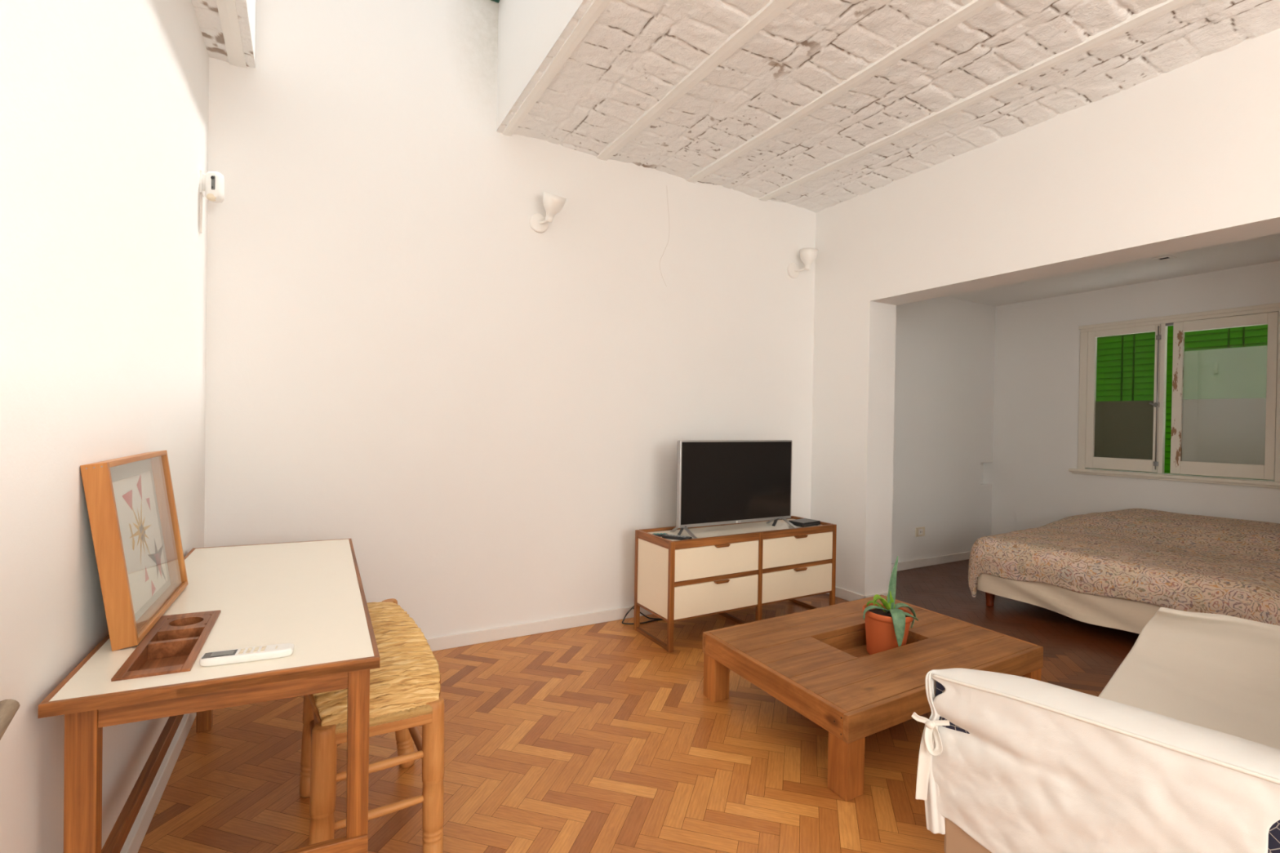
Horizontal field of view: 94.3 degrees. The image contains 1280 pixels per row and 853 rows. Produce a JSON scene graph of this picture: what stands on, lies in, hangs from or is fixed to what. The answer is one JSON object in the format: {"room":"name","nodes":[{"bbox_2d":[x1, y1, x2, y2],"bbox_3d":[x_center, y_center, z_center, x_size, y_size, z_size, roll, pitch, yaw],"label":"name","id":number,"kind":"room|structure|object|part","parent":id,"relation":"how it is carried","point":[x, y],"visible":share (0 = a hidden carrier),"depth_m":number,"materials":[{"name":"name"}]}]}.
{"room":"studio apartment","nodes":[
{"label":"studio apartment","id":0,"kind":"room"},
{"bbox_2d":[0,0,208,852],"bbox_3d":[-0.637,-0.535,-0.011,0.200,3.650,6.228,1,0,-28],"label":"wall","id":1,"kind":"structure","parent":0,"point":[104,104],"depth_m":1.31,"materials":[{"name":"white paint"}]},
{"bbox_2d":[0,699,19,740],"bbox_3d":[-0.932,0.496,0.792,0.057,0.143,0.292,1,0,-28],"label":"handrail","id":2,"kind":"object","parent":1,"relation":"attached to","point":[8,708],"visible":1,"depth_m":0.91,"materials":[{"name":"beige wood"}]},
{"bbox_2d":[120,712,195,852],"bbox_3d":[-0.908,1.195,0.688,0.025,0.072,4.559,1,0,-28],"label":"baseboard","id":3,"kind":"structure","parent":1,"relation":"attached to","point":[135,838],"depth_m":1.90,"materials":[{"name":"white paint"}]},
{"bbox_2d":[200,193,202,233],"bbox_3d":[-1.877,-0.913,2.538,0.009,0.170,0.012,1,0,-29],"label":"duct","id":4,"kind":"object","parent":1,"relation":"attached to","point":[201,194],"visible":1,"depth_m":2.53,"materials":[{"name":"white paint"}]},
{"bbox_2d":[199,169,224,202],"bbox_3d":[-1.842,-1.024,2.538,0.110,0.128,0.056,1,0,4],"label":"detector","id":5,"kind":"object","parent":1,"relation":"attached to","point":[212,183],"visible":0.98,"depth_m":2.52,"materials":[{"name":"white plastic"}]},
{"bbox_2d":[206,193,216,201],"bbox_3d":[-1.819,-0.977,2.527,0.052,0.036,0.034,1,0,-3],"label":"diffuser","id":6,"kind":"object","parent":5,"relation":"attached to","point":[211,197],"depth_m":2.51,"materials":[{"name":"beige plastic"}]},
{"bbox_2d":[204,0,995,638],"bbox_3d":[0.662,-0.847,4.280,6.582,4.250,0.190,1,0,-29],"label":"wall","id":7,"kind":"structure","parent":0,"point":[491,408],"depth_m":3.29,"materials":[{"name":"white paint"}]},
{"bbox_2d":[216,0,246,68],"bbox_3d":[-1.115,-1.655,1.426,0.068,0.033,3.026,1,0,-29],"label":"trim","id":8,"kind":"structure","parent":7,"relation":"attached to","point":[227,9],"depth_m":2.50,"materials":[{"name":"beige paint"}]},
{"bbox_2d":[426,605,652,651],"bbox_3d":[-0.340,1.182,3.633,3.780,0.072,0.014,1,0,-29],"label":"baseboard","id":9,"kind":"structure","parent":7,"relation":"attached to","point":[442,642],"depth_m":3.45,"materials":[{"name":"white paint"}]},
{"bbox_2d":[529,191,566,232],"bbox_3d":[-0.515,-1.231,3.390,0.132,0.210,0.228,1,1,-42],"label":"wall lamp","id":10,"kind":"object","parent":7,"relation":"attached to","point":[553,204],"visible":1,"depth_m":3.36,"materials":[{"name":"white ceramic"}]},
{"bbox_3d":[-0.483,-1.250,3.357,0.131,0.171,0.139,1,0,-29],"label":"lamp shade","id":11,"kind":"part","parent":10,"relation":"part of","materials":[{"name":"white ceramic"}]},
{"bbox_2d":[502,0,610,136],"bbox_3d":[-0.014,-1.642,2.047,0.057,0.033,3.026,1,0,-29],"label":"trim","id":12,"kind":"structure","parent":7,"relation":"attached to","point":[596,7],"depth_m":2.66,"materials":[{"name":"beige paint"}]},
{"bbox_2d":[596,0,795,160],"bbox_3d":[0.505,-1.636,2.340,0.074,0.033,3.026,1,0,-29],"label":"ceiling beam","id":13,"kind":"structure","parent":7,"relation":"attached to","point":[773,8],"depth_m":2.71,"materials":[{"name":"beige paint"}]},
{"bbox_2d":[787,247,817,278],"bbox_3d":[1.215,-1.206,4.401,0.205,0.198,0.133,1,1,36],"label":"wall lamp","id":14,"kind":"object","parent":7,"relation":"attached to","point":[808,255],"visible":1,"depth_m":4.36,"materials":[{"name":"white ceramic"}]},
{"bbox_3d":[1.245,-1.230,4.379,0.132,0.150,0.132,1,0,-29],"label":"lamp shade","id":15,"kind":"part","parent":14,"relation":"part of","materials":[{"name":"white ceramic"}]},
{"bbox_2d":[686,0,998,182],"bbox_3d":[1.079,-1.630,2.664,0.074,0.034,3.026,1,0,-29],"label":"ceiling beam","id":16,"kind":"structure","parent":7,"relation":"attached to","point":[963,13],"depth_m":2.77,"materials":[{"name":"beige paint"}]},
{"bbox_2d":[915,526,924,537],"bbox_3d":[2.488,0.935,5.268,0.123,0.082,0.013,1,0,-29],"label":"wall outlet","id":17,"kind":"object","parent":7,"relation":"attached to","point":[919,531],"visible":1,"depth_m":5.26,"materials":[{"name":"beige plastic"}]},
{"bbox_2d":[918,528,923,534],"bbox_3d":[2.490,0.935,5.266,0.060,0.050,0.004,1,0,-29],"label":"socket","id":18,"kind":"object","parent":17,"relation":"attached to","point":[920,531],"depth_m":5.26,"materials":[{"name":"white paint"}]},
{"bbox_2d":[891,551,970,572],"bbox_3d":[2.483,1.214,5.269,2.198,0.072,0.014,1,0,-29],"label":"baseboard","id":19,"kind":"structure","parent":7,"relation":"attached to","point":[907,565],"depth_m":5.34,"materials":[{"name":"white paint"}]},
{"bbox_2d":[758,0,1194,201],"bbox_3d":[1.622,-1.623,2.970,0.071,0.033,3.026,1,0,-29],"label":"ceiling beam","id":20,"kind":"structure","parent":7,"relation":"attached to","point":[1148,15],"depth_m":2.80,"materials":[{"name":"beige paint"}]},
{"bbox_2d":[137,559,1139,852],"bbox_3d":[2.094,1.301,1.604,7.150,0.060,6.700,1,0,-29],"label":"floor","id":21,"kind":"structure","parent":0,"point":[596,738],"depth_m":2.19,"materials":[{"name":"brown wood"}]},
{"bbox_2d":[37,538,379,852],"bbox_3d":[-1.194,0.857,1.858,0.603,0.721,1.518,1,0,-29],"label":"desk","id":22,"kind":"object","parent":21,"relation":"on","point":[309,596],"visible":0.93,"depth_m":1.34,"materials":[{"name":"beige laminate"}]},
{"bbox_3d":[-1.081,0.879,1.152,0.049,0.691,0.039,1,0,-29],"label":"leg","id":23,"kind":"part","parent":22,"relation":"part of","materials":[{"name":"brown wood"}]},
{"bbox_2d":[80,449,188,651],"bbox_3d":[-1.322,0.290,1.581,0.102,0.426,0.565,1,0,-28],"label":"picture frame","id":24,"kind":"object","parent":22,"relation":"on","point":[131,504],"visible":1,"depth_m":1.54,"materials":[{"name":"brown wood"}]},
{"bbox_3d":[-1.194,0.293,1.338,0.102,0.426,0.013,1,0,-29],"label":"frame","id":25,"kind":"part","parent":24,"relation":"part of","materials":[{"name":"brown wood"}]},
{"bbox_3d":[-1.343,0.086,1.566,0.047,0.019,0.537,1,0,-28],"label":"frame rail","id":26,"kind":"part","parent":24,"relation":"part of","materials":[{"name":"brown wood"}]},
{"bbox_2d":[111,471,168,613],"bbox_3d":[-1.336,0.302,1.578,0.048,0.333,0.482,1,0,-28],"label":"print","id":27,"kind":"object","parent":24,"relation":"attached to","point":[134,491],"depth_m":1.61,"materials":[{"name":"white paper"}]},
{"bbox_3d":[-1.301,0.493,1.596,0.047,0.019,0.537,1,0,-28],"label":"frame rail","id":28,"kind":"part","parent":24,"relation":"part of","materials":[{"name":"brown wood"}]},
{"bbox_3d":[-1.450,0.286,1.823,0.102,0.426,0.013,1,0,-29],"label":"frame","id":29,"kind":"part","parent":24,"relation":"part of","materials":[{"name":"brown wood"}]},
{"bbox_2d":[111,609,220,681],"bbox_3d":[-1.099,0.523,1.401,0.138,0.042,0.437,1,0,-29],"label":"tray","id":30,"kind":"object","parent":22,"relation":"on","point":[175,646],"depth_m":1.38,"materials":[{"name":"brown wood"}]},
{"bbox_3d":[-1.730,0.860,2.363,0.049,0.691,0.048,1,0,-29],"label":"leg","id":31,"kind":"part","parent":22,"relation":"part of","materials":[{"name":"brown wood"}]},
{"bbox_2d":[199,643,293,666],"bbox_3d":[-0.863,0.502,1.308,0.174,0.019,0.047,1,0,-23],"label":"remote control","id":32,"kind":"object","parent":22,"relation":"on","point":[277,651],"visible":1,"depth_m":1.29,"materials":[{"name":"white plastic"}]},
{"bbox_3d":[-0.646,0.884,1.355,0.045,0.691,0.039,1,0,-29],"label":"leg","id":33,"kind":"part","parent":22,"relation":"part of","materials":[{"name":"brown wood"}]},
{"bbox_2d":[299,598,444,852],"bbox_3d":[-0.834,0.917,1.831,0.376,0.618,0.618,1,0,-29],"label":"stool","id":34,"kind":"object","parent":21,"relation":"on","point":[405,691],"visible":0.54,"depth_m":1.65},
{"bbox_3d":[-1.087,0.923,1.980,0.060,0.592,0.086,1,0,21],"label":"leg","id":35,"kind":"part","parent":34,"relation":"part of","materials":[{"name":"brown wood"}]},
{"bbox_3d":[-0.959,0.716,1.747,0.058,0.158,0.495,1,0,-29],"label":"rail","id":36,"kind":"part","parent":34,"relation":"part of","materials":[{"name":"brown wood"}]},
{"bbox_3d":[-0.815,0.997,1.525,0.063,0.459,0.060,1,0,-29],"label":"leg","id":37,"kind":"part","parent":34,"relation":"part of","materials":[{"name":"brown wood"}]},
{"bbox_3d":[-0.825,0.700,1.811,0.343,0.184,0.548,1,0,-29],"label":"seat","id":38,"kind":"part","parent":34,"relation":"part of","materials":[{"name":"beige wicker"}]},
{"bbox_3d":[-0.689,0.805,1.589,0.253,0.030,0.022,1,0,-29],"label":"rail","id":39,"kind":"part","parent":34,"relation":"part of","materials":[{"name":"brown wood"}]},
{"bbox_3d":[-0.869,0.921,2.127,0.123,0.605,0.064,1,0,-29],"label":"leg","id":40,"kind":"part","parent":34,"relation":"part of","materials":[{"name":"brown wood"}]},
{"bbox_3d":[-0.584,0.999,1.673,0.061,0.460,0.060,1,0,-29],"label":"leg","id":41,"kind":"part","parent":34,"relation":"part of","materials":[{"name":"brown wood"}]},
{"bbox_3d":[-0.716,0.715,1.897,0.043,0.164,0.501,1,1,-36],"label":"rail","id":42,"kind":"part","parent":34,"relation":"part of","materials":[{"name":"brown wood"}]},
{"bbox_2d":[622,605,663,624],"bbox_3d":[0.042,1.141,3.734,0.334,0.164,0.091,1,0,-21],"label":"power cable","id":43,"kind":"object","parent":21,"relation":"on","point":[627,613],"visible":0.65,"depth_m":3.71,"materials":[{"name":"black plastic"}]},
{"bbox_2d":[633,515,836,652],"bbox_3d":[0.624,0.931,3.722,1.293,0.602,0.433,1,0,-29],"label":"tv cabinet","id":44,"kind":"object","parent":21,"relation":"on","point":[734,566],"visible":0.9,"depth_m":3.51,"materials":[{"name":"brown wood"}]},
{"bbox_3d":[-0.015,0.923,3.568,0.027,0.601,0.027,1,0,-29],"label":"leg","id":45,"kind":"part","parent":44,"relation":"part of","materials":[{"name":"brown wood"}]},
{"bbox_3d":[0.072,1.215,3.406,0.021,0.022,0.349,1,0,-29],"label":"floor rail","id":46,"kind":"part","parent":44,"relation":"part of","materials":[{"name":"brown wood"}]},
{"bbox_3d":[0.074,1.063,3.405,0.018,0.014,0.349,1,0,-29],"label":"rail","id":47,"kind":"part","parent":44,"relation":"part of","materials":[{"name":"brown wood"}]},
{"bbox_3d":[0.077,0.863,3.403,0.014,0.387,0.349,1,0,-29],"label":"panel","id":48,"kind":"part","parent":44,"relation":"part of","materials":[{"name":"beige paint"}]},
{"bbox_3d":[0.080,0.647,3.401,0.020,0.045,0.349,1,0,-29],"label":"rail","id":49,"kind":"part","parent":44,"relation":"part of","materials":[{"name":"brown wood"}]},
{"bbox_2d":[652,533,666,537],"bbox_3d":[0.119,0.634,3.470,0.090,0.017,0.036,1,0,-9],"label":"remote control","id":50,"kind":"object","parent":44,"relation":"on","point":[660,535],"visible":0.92,"depth_m":3.46,"materials":[{"name":"black plastic"}]},
{"bbox_3d":[0.169,0.928,3.240,0.027,0.601,0.027,1,0,-29],"label":"leg","id":51,"kind":"part","parent":44,"relation":"part of","materials":[{"name":"brown wood"}]},
{"bbox_2d":[662,533,692,540],"bbox_3d":[0.211,0.634,3.396,0.170,0.020,0.042,1,0,25],"label":"remote control","id":52,"kind":"object","parent":44,"relation":"on","point":[665,536],"visible":0.98,"depth_m":3.38,"materials":[{"name":"black plastic"}]},
{"bbox_3d":[0.534,0.650,3.888,1.240,0.045,0.020,1,0,-30],"label":"rail","id":53,"kind":"part","parent":44,"relation":"part of","materials":[{"name":"brown wood"}]},
{"bbox_3d":[0.441,0.972,3.401,0.602,0.178,0.016,1,0,-30],"label":"drawer","id":54,"kind":"part","parent":44,"relation":"part of","materials":[{"name":"beige paint"}]},
{"bbox_3d":[0.445,0.765,3.400,0.602,0.176,0.016,1,0,-30],"label":"drawer","id":55,"kind":"part","parent":44,"relation":"part of","materials":[{"name":"beige paint"}]},
{"bbox_3d":[0.468,0.889,3.396,0.104,0.013,0.019,1,0,-30],"label":"handle","id":56,"kind":"part","parent":44,"relation":"part of","materials":[{"name":"brown wood"}]},
{"bbox_3d":[0.471,0.683,3.395,0.104,0.013,0.019,1,0,-30],"label":"handle","id":57,"kind":"part","parent":44,"relation":"part of","materials":[{"name":"brown wood"}]},
{"bbox_3d":[0.618,1.221,3.727,0.021,0.022,0.349,1,0,-29],"label":"floor rail","id":58,"kind":"part","parent":44,"relation":"part of","materials":[{"name":"brown wood"}]},
{"bbox_2d":[670,440,798,538],"bbox_3d":[0.642,0.367,3.701,0.902,0.561,0.263,1,0,-29],"label":"television","id":59,"kind":"object","parent":44,"relation":"on","point":[719,482],"visible":0.98,"depth_m":3.71,"materials":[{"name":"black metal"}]},
{"bbox_3d":[0.627,0.655,3.723,1.249,0.014,0.382,1,0,-29],"label":"panel","id":60,"kind":"part","parent":44,"relation":"part of","materials":[{"name":"beige laminate"}]},
{"bbox_3d":[0.620,1.068,3.728,1.239,0.012,0.401,1,0,-29],"label":"rail","id":61,"kind":"part","parent":44,"relation":"part of","materials":[{"name":"brown wood"}]},
{"bbox_3d":[0.720,0.655,3.558,1.240,0.045,0.020,1,0,-30],"label":"rail","id":62,"kind":"part","parent":44,"relation":"part of","materials":[{"name":"brown wood"}]},
{"bbox_3d":[0.715,0.934,3.561,0.027,0.601,0.027,1,0,-29],"label":"leg","id":63,"kind":"part","parent":44,"relation":"part of","materials":[{"name":"brown wood"}]},
{"bbox_3d":[0.987,0.978,3.722,0.602,0.178,0.016,1,0,-30],"label":"drawer","id":64,"kind":"part","parent":44,"relation":"part of","materials":[{"name":"beige paint"}]},
{"bbox_3d":[0.990,0.771,3.721,0.602,0.176,0.016,1,0,-30],"label":"drawer","id":65,"kind":"part","parent":44,"relation":"part of","materials":[{"name":"beige paint"}]},
{"bbox_3d":[1.003,0.895,3.711,0.104,0.013,0.019,1,0,-30],"label":"handle","id":66,"kind":"part","parent":44,"relation":"part of","materials":[{"name":"brown wood"}]},
{"bbox_3d":[1.006,0.689,3.710,0.104,0.013,0.019,1,0,-30],"label":"handle","id":67,"kind":"part","parent":44,"relation":"part of","materials":[{"name":"brown wood"}]},
{"bbox_2d":[788,518,820,527],"bbox_3d":[1.090,0.639,3.937,0.176,0.030,0.126,1,1,-36],"label":"box","id":68,"kind":"object","parent":44,"relation":"on","point":[802,522],"visible":0.84,"depth_m":3.90,"materials":[{"name":"black plastic"}]},
{"bbox_3d":[1.164,1.227,4.048,0.021,0.022,0.349,1,0,-29],"label":"floor rail","id":69,"kind":"part","parent":44,"relation":"part of","materials":[{"name":"brown wood"}]},
{"bbox_3d":[1.174,0.659,4.044,0.020,0.045,0.349,1,0,-29],"label":"rail","id":70,"kind":"part","parent":44,"relation":"part of","materials":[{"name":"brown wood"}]},
{"bbox_3d":[1.261,0.941,3.882,0.027,0.601,0.027,1,0,-29],"label":"leg","id":71,"kind":"part","parent":44,"relation":"part of","materials":[{"name":"brown wood"}]},
{"bbox_2d":[702,595,1043,801],"bbox_3d":[1.030,1.101,2.673,1.298,0.290,0.901,1,0,-29],"label":"coffee table","id":72,"kind":"object","parent":21,"relation":"on","point":[816,662],"visible":0.84,"depth_m":2.45,"materials":[{"name":"brown wood"}]},
{"bbox_3d":[0.349,1.138,2.713,0.091,0.196,0.090,1,0,-29],"label":"leg","id":73,"kind":"part","parent":72,"relation":"part of","materials":[{"name":"brown wood"}]},
{"bbox_3d":[0.704,1.148,2.029,0.091,0.196,0.090,1,0,-29],"label":"leg","id":74,"kind":"part","parent":72,"relation":"part of","materials":[{"name":"brown wood"}]},
{"bbox_2d":[862,555,918,654],"bbox_3d":[1.157,0.834,2.757,0.253,0.464,0.239,1,0,-29],"label":"potted plant","id":75,"kind":"object","parent":72,"relation":"in","point":[887,624],"visible":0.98,"depth_m":2.71,"materials":[{"name":"green plant"}]},
{"bbox_3d":[1.152,0.959,2.767,0.220,0.214,0.220,1,0,-29],"label":"pot","id":76,"kind":"part","parent":75,"relation":"part of","materials":[{"name":"ceramic"}]},
{"bbox_3d":[1.708,1.160,2.631,0.091,0.196,0.090,1,0,-29],"label":"leg","id":77,"kind":"part","parent":72,"relation":"part of","materials":[{"name":"brown wood"}]},
{"bbox_2d":[977,573,1162,634],"bbox_3d":[3.452,1.055,3.936,1.739,0.440,1.435,1,0,-29],"label":"bed","id":78,"kind":"object","parent":21,"relation":"on","point":[1129,615],"visible":0.3,"depth_m":3.61,"materials":[{"name":"beige fabric"}]},
{"bbox_3d":[2.452,1.194,4.158,0.068,0.128,0.068,1,0,-29],"label":"leg","id":79,"kind":"part","parent":78,"relation":"part of","materials":[{"name":"brown wood"}]},
{"bbox_2d":[968,508,1279,625],"bbox_3d":[3.430,0.935,3.929,1.750,0.581,1.607,1,0,-29],"label":"duvet","id":80,"kind":"object","parent":78,"relation":"on","point":[1180,562],"visible":0.99,"depth_m":3.65,"materials":[{"name":"beige fabric"}]},
{"bbox_2d":[911,607,1279,852],"bbox_3d":[1.594,0.830,1.652,1.412,0.865,1.040,1,1,-41],"label":"sofa","id":81,"kind":"object","parent":21,"relation":"on","point":[1179,752],"visible":1,"depth_m":1.42,"materials":[{"name":"white fabric"}]},
{"bbox_3d":[0.783,0.866,1.582,0.052,0.422,0.048,1,0,-4],"label":"panel","id":82,"kind":"part","parent":81,"relation":"part of","materials":[{"name":"white fabric"}]},
{"bbox_3d":[1.691,0.759,1.694,1.210,0.218,0.577,1,1,-41],"label":"seat","id":83,"kind":"part","parent":81,"relation":"part of","materials":[{"name":"beige fabric"}]},
{"bbox_2d":[191,0,1279,213],"bbox_3d":[1.082,-1.972,0.860,4.190,0.734,6.191,1,0,-29],"label":"ceiling","id":84,"kind":"structure","parent":0,"point":[635,52],"depth_m":2.78,"materials":[{"name":"brick"}]},
{"bbox_2d":[810,27,1279,595],"bbox_3d":[2.913,-0.495,2.026,0.274,3.650,6.281,1,0,-29],"label":"wall","id":85,"kind":"structure","parent":0,"point":[1187,157],"depth_m":3.28,"materials":[{"name":"white paint"}]},
{"bbox_2d":[826,586,866,601],"bbox_3d":[1.431,1.205,4.326,0.014,0.072,0.518,1,0,-29],"label":"baseboard","id":86,"kind":"structure","parent":85,"relation":"attached to","point":[840,593],"depth_m":4.23,"materials":[{"name":"white paint"}]},
{"bbox_2d":[864,591,888,598],"bbox_3d":[1.680,1.210,4.178,0.302,0.072,0.014,1,0,-29],"label":"baseboard","id":87,"kind":"object","parent":85,"relation":"attached to","point":[885,593],"visible":0.24,"depth_m":4.17,"materials":[{"name":"white paint"}]},
{"bbox_2d":[945,232,1279,306],"bbox_3d":[3.368,-1.262,3.894,2.358,0.200,3.510,1,0,-29],"label":"ceiling","id":88,"kind":"structure","parent":0,"point":[1264,249],"depth_m":4.46,"materials":[{"name":"white paint"}]},
{"bbox_2d":[1151,254,1176,261],"bbox_3d":[3.602,-1.156,4.079,0.100,0.006,0.100,1,0,-29],"label":"recessed light","id":89,"kind":"object","parent":88,"relation":"in","point":[1166,257],"visible":1,"depth_m":4.07,"materials":[{"name":"white paint"}]},
{"bbox_2d":[982,261,1279,535],"bbox_3d":[4.306,-0.041,4.442,0.140,2.750,3.410,1,0,-29],"label":"wall","id":90,"kind":"structure","parent":0,"point":[1037,357],"depth_m":5.24,"materials":[{"name":"white paint"}]},
{"bbox_2d":[1068,302,1279,488],"bbox_3d":[4.154,-0.220,4.635,0.218,1.400,1.400,1,0,-29],"label":"window","id":91,"kind":"structure","parent":90,"relation":"in","point":[1198,393],"depth_m":4.54,"materials":[{"name":"beige paint"}]},
{"bbox_3d":[3.985,-0.225,4.869,0.034,1.168,0.437,1,0,-29],"label":"sash frame","id":92,"kind":"part","parent":91,"relation":"part of","materials":[{"name":"paint"}]},
{"bbox_3d":[4.133,0.397,4.642,0.155,0.043,1.335,1,0,-29],"label":"sill","id":93,"kind":"part","parent":91,"relation":"part of","materials":[{"name":"paint"}]},
{"bbox_2d":[1095,324,1267,473],"bbox_3d":[4.238,-0.219,4.683,0.026,1.400,1.400,1,0,-29],"label":"shutter","id":94,"kind":"object","parent":91,"relation":"attached to","point":[1125,363],"depth_m":4.86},
{"bbox_3d":[4.281,-0.215,4.327,0.034,1.165,0.502,1,0,-31],"label":"sash frame","id":95,"kind":"part","parent":91,"relation":"part of","materials":[{"name":"paint"}]}
]}

